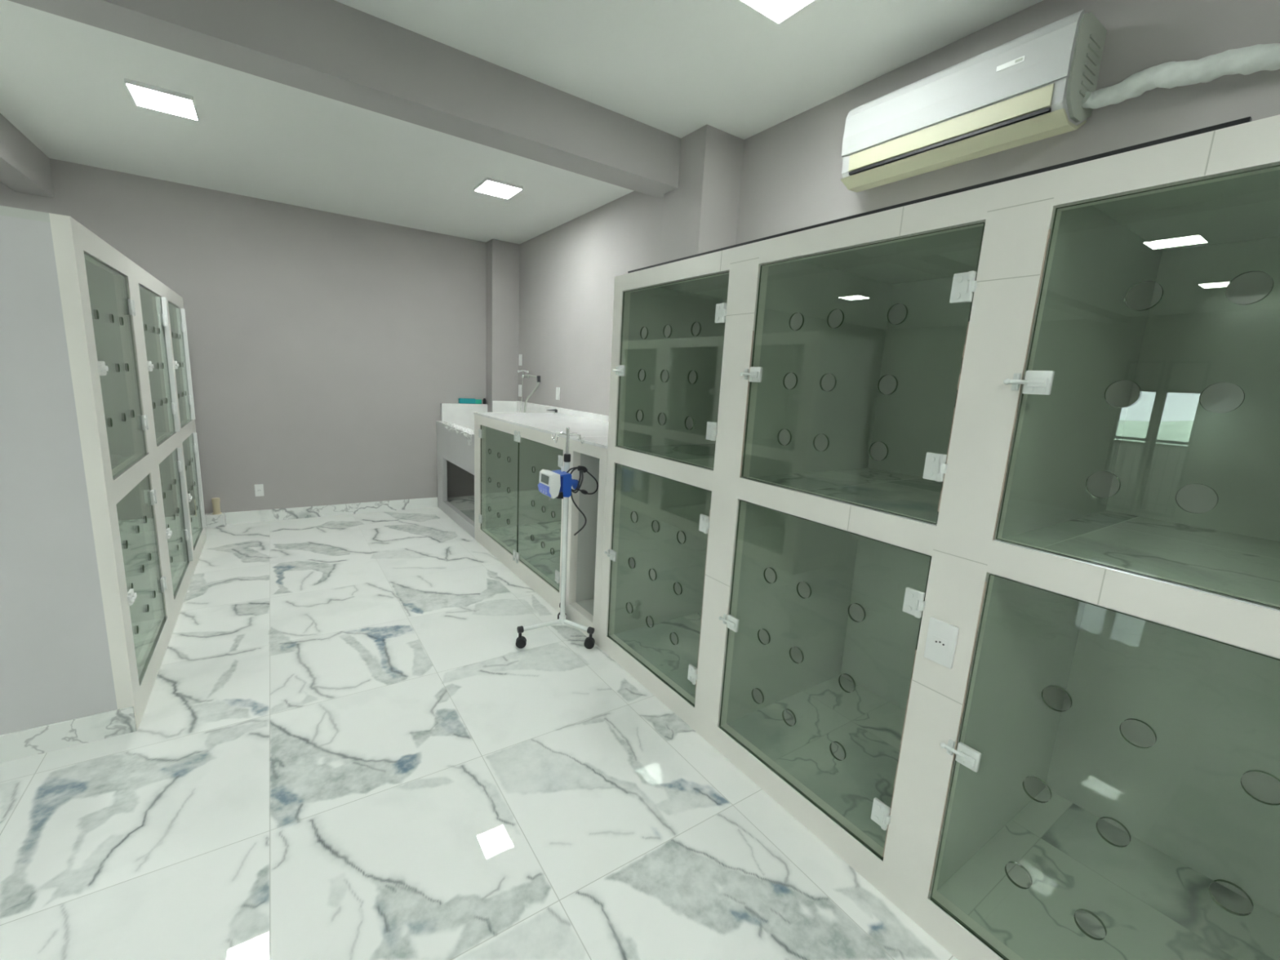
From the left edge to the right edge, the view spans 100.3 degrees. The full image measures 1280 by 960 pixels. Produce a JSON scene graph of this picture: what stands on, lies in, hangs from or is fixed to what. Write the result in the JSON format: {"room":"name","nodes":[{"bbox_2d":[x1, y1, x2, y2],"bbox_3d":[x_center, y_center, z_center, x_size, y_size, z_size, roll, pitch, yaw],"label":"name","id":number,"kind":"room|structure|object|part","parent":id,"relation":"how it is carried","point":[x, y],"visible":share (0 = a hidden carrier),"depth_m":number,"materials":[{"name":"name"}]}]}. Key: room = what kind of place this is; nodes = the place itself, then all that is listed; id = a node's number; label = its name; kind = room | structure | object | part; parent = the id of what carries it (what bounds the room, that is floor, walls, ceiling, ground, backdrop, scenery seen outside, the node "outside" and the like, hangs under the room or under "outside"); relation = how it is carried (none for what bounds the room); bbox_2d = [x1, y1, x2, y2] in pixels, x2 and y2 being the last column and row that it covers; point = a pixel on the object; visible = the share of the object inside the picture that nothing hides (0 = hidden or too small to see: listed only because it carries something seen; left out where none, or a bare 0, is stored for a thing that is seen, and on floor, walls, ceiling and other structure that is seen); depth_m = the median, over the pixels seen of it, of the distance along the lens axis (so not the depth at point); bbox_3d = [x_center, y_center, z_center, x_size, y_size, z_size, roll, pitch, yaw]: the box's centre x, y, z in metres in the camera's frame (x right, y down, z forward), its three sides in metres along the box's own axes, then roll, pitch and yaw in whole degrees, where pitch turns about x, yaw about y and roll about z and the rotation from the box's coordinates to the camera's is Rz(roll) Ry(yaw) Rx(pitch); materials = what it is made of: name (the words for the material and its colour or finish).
{"room":"veterinary clinic","nodes":[
{"label":"veterinary clinic","id":0,"kind":"room"},
{"bbox_2d":[0,158,485,513],"bbox_3d":[-5.240,-0.955,3.680,9.013,2.972,0.120,-4,13,-34],"label":"wall","id":1,"kind":"structure","parent":0,"point":[326,349],"depth_m":5.01,"materials":[{"name":"grey paint"}]},
{"bbox_2d":[0,113,54,198],"bbox_3d":[-2.008,-1.453,0.400,0.200,0.292,8.624,-4,13,-34],"label":"beam","id":2,"kind":"structure","parent":1,"relation":"attached to","point":[24,168],"depth_m":3.54,"materials":[{"name":"grey paint"}]},
{"bbox_2d":[254,484,264,496],"bbox_3d":[-3.563,0.097,4.996,0.068,0.115,0.012,-4,13,-34],"label":"power socket","id":3,"kind":"object","parent":1,"relation":"attached to","point":[259,488],"visible":1,"depth_m":4.99,"materials":[{"name":"white plastic"}]},
{"bbox_2d":[204,497,437,528],"bbox_3d":[-5.549,0.485,3.661,8.071,0.118,0.085,-4,13,-34],"label":"baseboard","id":4,"kind":"structure","parent":1,"relation":"attached to","point":[255,516],"depth_m":5.27,"materials":[{"name":"tile"}]},
{"bbox_2d":[211,497,222,514],"bbox_3d":[-3.813,0.234,4.805,0.068,0.144,0.068,-4,13,-34],"label":"pipe stub","id":5,"kind":"object","parent":4,"relation":"on","point":[215,501],"visible":1,"depth_m":4.79,"materials":[{"name":"beige plastic"}]},
{"bbox_2d":[485,239,519,412],"bbox_3d":[-1.550,-1.133,5.998,0.298,2.872,0.204,-4,13,-34],"label":"column","id":6,"kind":"structure","parent":1,"relation":"attached to","point":[502,257],"depth_m":5.80,"materials":[{"name":"grey paint"}]},
{"bbox_2d":[0,506,957,959],"bbox_3d":[-2.821,1.289,0.454,8.893,0.001,8.630,-4,13,-34],"label":"floor","id":7,"kind":"structure","parent":0,"point":[344,745],"depth_m":1.87,"materials":[{"name":"stone"}]},
{"bbox_2d":[0,205,206,763],"bbox_3d":[-3.096,-0.180,2.952,0.770,1.945,2.904,-4,13,-34],"label":"cage","id":8,"kind":"object","parent":7,"relation":"on","point":[103,536],"visible":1,"depth_m":2.00,"materials":[{"name":"ceramic"}]},
{"bbox_3d":[-2.344,0.984,1.942,0.745,0.108,0.008,-4,13,-34],"label":"skirting","id":9,"kind":"part","parent":8,"relation":"part of","materials":[{"name":"stone"}]},
{"bbox_3d":[-2.242,-0.480,2.296,0.008,0.835,0.736,-4,13,-34],"label":"glass door","id":10,"kind":"part","parent":8,"relation":"part of","materials":[{"name":"grey"}]},
{"bbox_3d":[-2.290,0.413,2.462,0.008,0.773,0.736,-4,13,-34],"label":"glass door","id":11,"kind":"part","parent":8,"relation":"part of","materials":[{"name":"grey"}]},
{"bbox_3d":[-2.799,-0.660,3.099,0.008,0.835,0.728,-4,13,-34],"label":"glass door","id":12,"kind":"part","parent":8,"relation":"part of","materials":[{"name":"grey"}]},
{"bbox_3d":[-2.848,0.234,3.265,0.008,0.773,0.728,-4,13,-34],"label":"glass door","id":13,"kind":"part","parent":8,"relation":"part of","materials":[{"name":"grey"}]},
{"bbox_3d":[-3.320,-0.828,3.851,0.008,0.835,0.655,-4,13,-34],"label":"glass door","id":14,"kind":"part","parent":8,"relation":"part of","materials":[{"name":"grey"}]},
{"bbox_3d":[-3.369,0.066,4.017,0.008,0.773,0.655,-4,13,-34],"label":"glass door","id":15,"kind":"part","parent":8,"relation":"part of","materials":[{"name":"grey"}]},
{"bbox_2d":[436,400,560,538],"bbox_3d":[-1.504,-0.197,5.539,0.838,1.205,1.328,-4,13,-34],"label":"sink","id":16,"kind":"object","parent":7,"relation":"on","point":[453,447],"visible":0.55,"depth_m":5.70,"materials":[{"name":"grey paint"}]},
{"bbox_3d":[-1.837,-0.051,5.342,0.050,0.955,1.328,-4,13,-34],"label":"panel","id":17,"kind":"part","parent":16,"relation":"part of","materials":[{"name":"grey paint"}]},
{"bbox_2d":[443,422,474,445],"bbox_3d":[-1.731,-0.451,5.152,0.096,0.125,0.958,-4,13,-34],"label":"plastic sheet","id":18,"kind":"object","parent":16,"relation":"on","point":[468,433],"visible":0.92,"depth_m":5.05,"materials":[{"name":"white plastic"}]},
{"bbox_2d":[457,398,481,404],"bbox_3d":[-1.882,-0.874,5.913,0.246,0.058,0.052,-4,13,-34],"label":"sponge","id":19,"kind":"object","parent":16,"relation":"on","point":[467,401],"visible":1,"depth_m":5.89,"materials":[{"name":"teal plastic"}]},
{"bbox_2d":[482,398,486,404],"bbox_3d":[-1.748,-0.887,6.002,0.036,0.064,0.036,-4,13,-34],"label":"bottle","id":20,"kind":"object","parent":16,"relation":"on","point":[484,401],"visible":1,"depth_m":5.99,"materials":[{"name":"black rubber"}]},
{"bbox_2d":[474,413,607,647],"bbox_3d":[-0.500,0.163,4.085,0.857,1.137,2.274,-4,13,-34],"label":"cabinet","id":21,"kind":"object","parent":7,"relation":"on","point":[518,524],"depth_m":4.22,"materials":[{"name":"glass"}]},
{"bbox_3d":[-1.143,0.061,4.300,0.008,0.922,0.852,-4,13,-34],"label":"glass door","id":22,"kind":"part","parent":21,"relation":"part of","materials":[{"name":"grey"}]},
{"bbox_3d":[-1.073,-0.033,4.968,0.792,1.137,0.135,-4,13,-34],"label":"panel","id":23,"kind":"part","parent":21,"relation":"part of","materials":[{"name":"glass"}]},
{"bbox_3d":[-0.696,0.205,3.654,0.008,0.922,0.730,-4,13,-34],"label":"glass door","id":24,"kind":"part","parent":21,"relation":"part of","materials":[{"name":"grey"}]},
{"bbox_2d":[473,408,608,448],"bbox_3d":[-0.466,-0.429,3.980,0.848,0.068,2.279,-4,13,-34],"label":"countertop","id":25,"kind":"structure","parent":21,"relation":"on","point":[593,427],"depth_m":4.06,"materials":[{"name":"stone"}]},
{"bbox_2d":[546,408,558,413],"bbox_3d":[-0.824,-0.650,5.022,0.111,0.045,0.040,2,11,-4],"label":"faucet","id":26,"kind":"object","parent":25,"relation":"on","point":[555,410],"visible":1,"depth_m":5.02,"materials":[{"name":"silver metal"}]},
{"bbox_2d":[515,427,595,648],"bbox_3d":[-0.490,0.321,2.972,0.408,1.232,0.431,-4,13,-34],"label":"stand","id":27,"kind":"object","parent":7,"relation":"on","point":[521,641],"visible":1,"depth_m":2.99,"materials":[{"name":"white metal"}]},
{"bbox_3d":[-0.552,0.821,3.029,0.236,0.037,0.025,-2,12,-28],"label":"leg","id":28,"kind":"part","parent":27,"relation":"part of","materials":[{"name":"white metal"}]},
{"bbox_2d":[537,466,579,501],"bbox_3d":[-0.425,0.016,2.882,0.215,0.172,0.150,-4,13,-34],"label":"pump","id":29,"kind":"object","parent":27,"relation":"attached to","point":[558,483],"visible":0.99,"depth_m":2.82,"materials":[{"name":"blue plastic"}]},
{"bbox_3d":[-0.415,0.026,2.815,0.017,0.093,0.004,-4,13,-34],"label":"trim","id":30,"kind":"part","parent":29,"relation":"part of","materials":[{"name":"blue plastic"}]},
{"bbox_3d":[-0.392,-0.199,2.894,0.019,0.173,0.019,-4,13,-34],"label":"rod","id":31,"kind":"part","parent":27,"relation":"part of","materials":[{"name":"silver metal"}]},
{"bbox_3d":[-0.367,0.828,3.045,0.181,0.037,0.025,8,12,25],"label":"leg","id":32,"kind":"part","parent":27,"relation":"part of","materials":[{"name":"white metal"}]},
{"bbox_2d":[566,466,598,535],"bbox_3d":[-0.324,0.114,2.929,0.197,0.390,0.030,-4,13,-34],"label":"power cable","id":33,"kind":"object","parent":27,"relation":"hanging from","point":[582,469],"visible":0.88,"depth_m":2.91,"materials":[{"name":"black plastic"}]},
{"bbox_2d":[599,114,1279,959],"bbox_3d":[0.931,0.185,1.973,0.860,2.016,2.749,-4,13,-34],"label":"cage","id":34,"kind":"object","parent":7,"relation":"on","point":[1036,417],"depth_m":1.64,"materials":[{"name":"glass"}]},
{"bbox_3d":[0.059,0.454,2.566,0.008,0.966,0.749,-4,13,-34],"label":"glass door","id":35,"kind":"part","parent":34,"relation":"part of","materials":[{"name":"grey"}]},
{"bbox_3d":[0.209,-0.038,3.076,0.792,1.975,0.075,-4,13,-34],"label":"panel","id":36,"kind":"part","parent":34,"relation":"part of","materials":[{"name":"glass"}]},
{"bbox_3d":[0.110,-0.483,2.392,0.008,0.760,0.749,-4,13,-34],"label":"glass door","id":37,"kind":"part","parent":34,"relation":"part of","materials":[{"name":"grey"}]},
{"bbox_3d":[0.563,0.617,1.839,0.008,0.966,0.731,-4,13,-34],"label":"glass door","id":38,"kind":"part","parent":34,"relation":"part of","materials":[{"name":"grey"}]},
{"bbox_3d":[0.615,-0.321,1.665,0.008,0.760,0.731,-4,13,-34],"label":"glass door","id":39,"kind":"part","parent":34,"relation":"part of","materials":[{"name":"grey"}]},
{"bbox_3d":[0.515,-0.820,1.765,0.014,0.011,2.027,-4,13,-34],"label":"rubber strip","id":40,"kind":"part","parent":34,"relation":"part of","materials":[{"name":"black rubber"}]},
{"bbox_2d":[924,617,959,668],"bbox_3d":[0.808,0.437,1.434,0.012,0.118,0.074,-4,13,-34],"label":"power socket","id":41,"kind":"object","parent":34,"relation":"attached to","point":[942,637],"visible":1,"depth_m":1.43,"materials":[{"name":"white plastic"}]},
{"bbox_3d":[1.056,0.776,1.129,0.008,0.966,0.732,-4,13,-34],"label":"glass door","id":42,"kind":"part","parent":34,"relation":"part of","materials":[{"name":"grey"}]},
{"bbox_3d":[1.107,-0.162,0.955,0.008,0.760,0.732,-4,13,-34],"label":"glass door","id":43,"kind":"part","parent":34,"relation":"part of","materials":[{"name":"grey"}]},
{"bbox_2d":[0,0,1043,244],"bbox_3d":[-0.452,-1.736,1.416,3.543,0.100,8.624,-4,13,-34],"label":"ceiling","id":44,"kind":"structure","parent":0,"point":[677,68],"depth_m":2.68,"materials":[{"name":"white paint"}]},
{"bbox_2d":[124,78,199,120],"bbox_3d":[-2.598,-2.069,2.914,0.270,0.022,0.300,-4,13,-34],"label":"recessed light","id":45,"kind":"object","parent":44,"relation":"in","point":[145,95],"visible":1,"depth_m":2.88,"materials":[{"name":"white plastic"}]},
{"bbox_2d":[474,177,523,199],"bbox_3d":[-1.066,-2.189,4.011,0.270,0.022,0.300,-4,13,-34],"label":"recessed light","id":46,"kind":"object","parent":44,"relation":"in","point":[491,186],"visible":1,"depth_m":3.98,"materials":[{"name":"white plastic"}]},
{"bbox_2d":[738,0,815,25],"bbox_3d":[0.497,-1.697,1.821,0.270,0.022,0.300,-4,13,-34],"label":"recessed light","id":47,"kind":"object","parent":44,"relation":"in","point":[778,11],"visible":1,"depth_m":1.93,"materials":[{"name":"white plastic"}]},
{"bbox_2d":[517,0,1279,415],"bbox_3d":[0.951,-0.445,2.752,0.120,2.972,8.744,-4,13,-34],"label":"wall","id":48,"kind":"structure","parent":0,"point":[791,171],"depth_m":2.52,"materials":[{"name":"grey paint"}]},
{"bbox_2d":[518,384,521,396],"bbox_3d":[-1.339,-0.996,5.957,0.011,0.130,0.075,-4,13,-34],"label":"wall plate","id":49,"kind":"object","parent":48,"relation":"attached to","point":[519,385],"visible":1,"depth_m":5.95,"materials":[{"name":"white plastic"}]},
{"bbox_2d":[518,354,522,365],"bbox_3d":[-1.321,-1.326,5.895,0.011,0.120,0.075,-4,13,-34],"label":"wall plate","id":50,"kind":"object","parent":48,"relation":"attached to","point":[520,355],"visible":1,"depth_m":5.88,"materials":[{"name":"white plastic"}]},
{"bbox_2d":[516,369,540,412],"bbox_3d":[-1.183,-0.733,5.643,0.118,0.842,0.443,-3,12,-30],"label":"faucet","id":51,"kind":"object","parent":48,"relation":"attached to","point":[523,375],"visible":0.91,"depth_m":5.57,"materials":[{"name":"silver metal"}]},
{"bbox_2d":[516,369,529,378],"bbox_3d":[-1.246,-1.131,5.713,0.114,0.093,0.108,-4,13,-34],"label":"tap","id":52,"kind":"object","parent":51,"relation":"on","point":[523,375],"depth_m":5.70,"materials":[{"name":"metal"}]},
{"bbox_3d":[-1.140,-1.082,5.574,0.022,0.034,0.362,-5,13,-38],"label":"spout","id":53,"kind":"part","parent":51,"relation":"part of","materials":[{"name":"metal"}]},
{"bbox_2d":[555,386,559,399],"bbox_3d":[-0.795,-0.837,5.170,0.011,0.120,0.075,-4,13,-34],"label":"wall plate","id":54,"kind":"object","parent":48,"relation":"attached to","point":[557,389],"visible":1,"depth_m":5.16,"materials":[{"name":"white plastic"}]},
{"bbox_2d":[660,124,743,262],"bbox_3d":[0.297,-0.541,3.351,0.278,2.872,0.357,-4,13,-34],"label":"column","id":55,"kind":"structure","parent":48,"relation":"attached to","point":[700,215],"depth_m":3.01,"materials":[{"name":"grey paint"}]},
{"bbox_2d":[840,9,1106,192],"bbox_3d":[1.181,-1.363,2.013,0.218,0.316,0.813,-4,13,-34],"label":"air conditioner","id":56,"kind":"object","parent":48,"relation":"attached to","point":[1030,87],"visible":0.98,"depth_m":1.85,"materials":[{"name":"grey plastic"}]},
{"bbox_2d":[1081,43,1279,108],"bbox_3d":[2.011,-0.991,0.942,0.076,0.189,2.027,-4,13,-35],"label":"pipe","id":57,"kind":"object","parent":48,"relation":"attached to","point":[1246,60],"visible":0.99,"depth_m":1.52,"materials":[{"name":"plastic"}]},
{"bbox_3d":[-4.214,-1.379,-1.113,5.150,0.282,8.624,-4,13,-34],"label":"ceiling","id":58,"kind":"structure","parent":0,"visible":0},
{"bbox_2d":[8,0,680,199],"bbox_3d":[-3.328,-1.582,0.683,8.656,0.284,0.216,-4,13,-35],"label":"ceiling beam","id":59,"kind":"structure","parent":58,"relation":"attached to","point":[332,49],"depth_m":2.23,"materials":[{"name":"grey paint"}]}
]}

